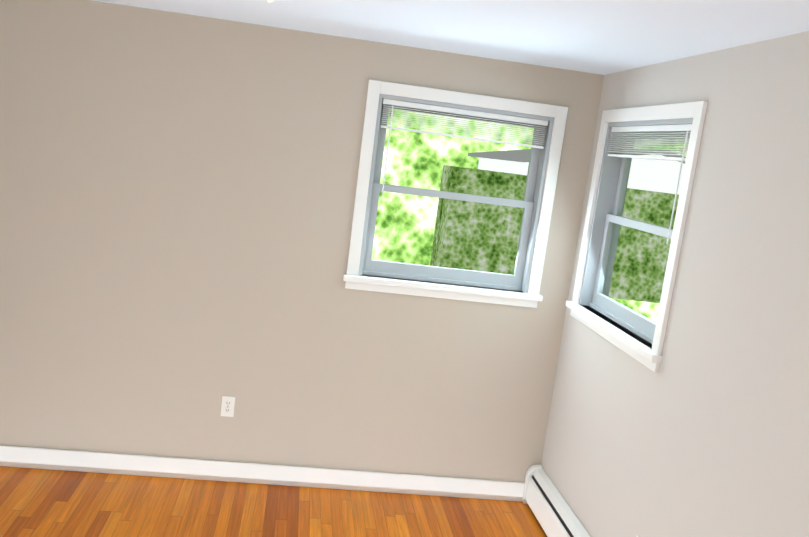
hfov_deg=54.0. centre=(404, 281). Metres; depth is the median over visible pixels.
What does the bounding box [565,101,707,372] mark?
window
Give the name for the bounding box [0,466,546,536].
floor
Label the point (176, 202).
wall
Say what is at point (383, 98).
window
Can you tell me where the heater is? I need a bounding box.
[522,464,589,536]
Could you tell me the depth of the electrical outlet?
4.31 m
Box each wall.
[0,0,603,482]
[541,31,808,536]
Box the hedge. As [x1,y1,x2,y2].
[430,165,678,302]
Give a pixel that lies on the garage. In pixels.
(518, 163)
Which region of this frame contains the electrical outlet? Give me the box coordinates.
[220,396,234,416]
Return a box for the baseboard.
[0,445,524,501]
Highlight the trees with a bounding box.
[372,109,688,321]
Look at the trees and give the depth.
28.33 m
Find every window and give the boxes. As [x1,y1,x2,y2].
[343,80,567,307]
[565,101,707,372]
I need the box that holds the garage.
[468,149,685,193]
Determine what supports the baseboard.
attached to the wall at (176, 202)
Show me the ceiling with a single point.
(603, 37)
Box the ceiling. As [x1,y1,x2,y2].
[93,0,808,74]
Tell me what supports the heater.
on the floor
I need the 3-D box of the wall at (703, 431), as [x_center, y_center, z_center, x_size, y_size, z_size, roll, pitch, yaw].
[1.250,0.499,2.230,0.150,2.440,4.533,6,9,-8]
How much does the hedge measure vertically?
2.220 m

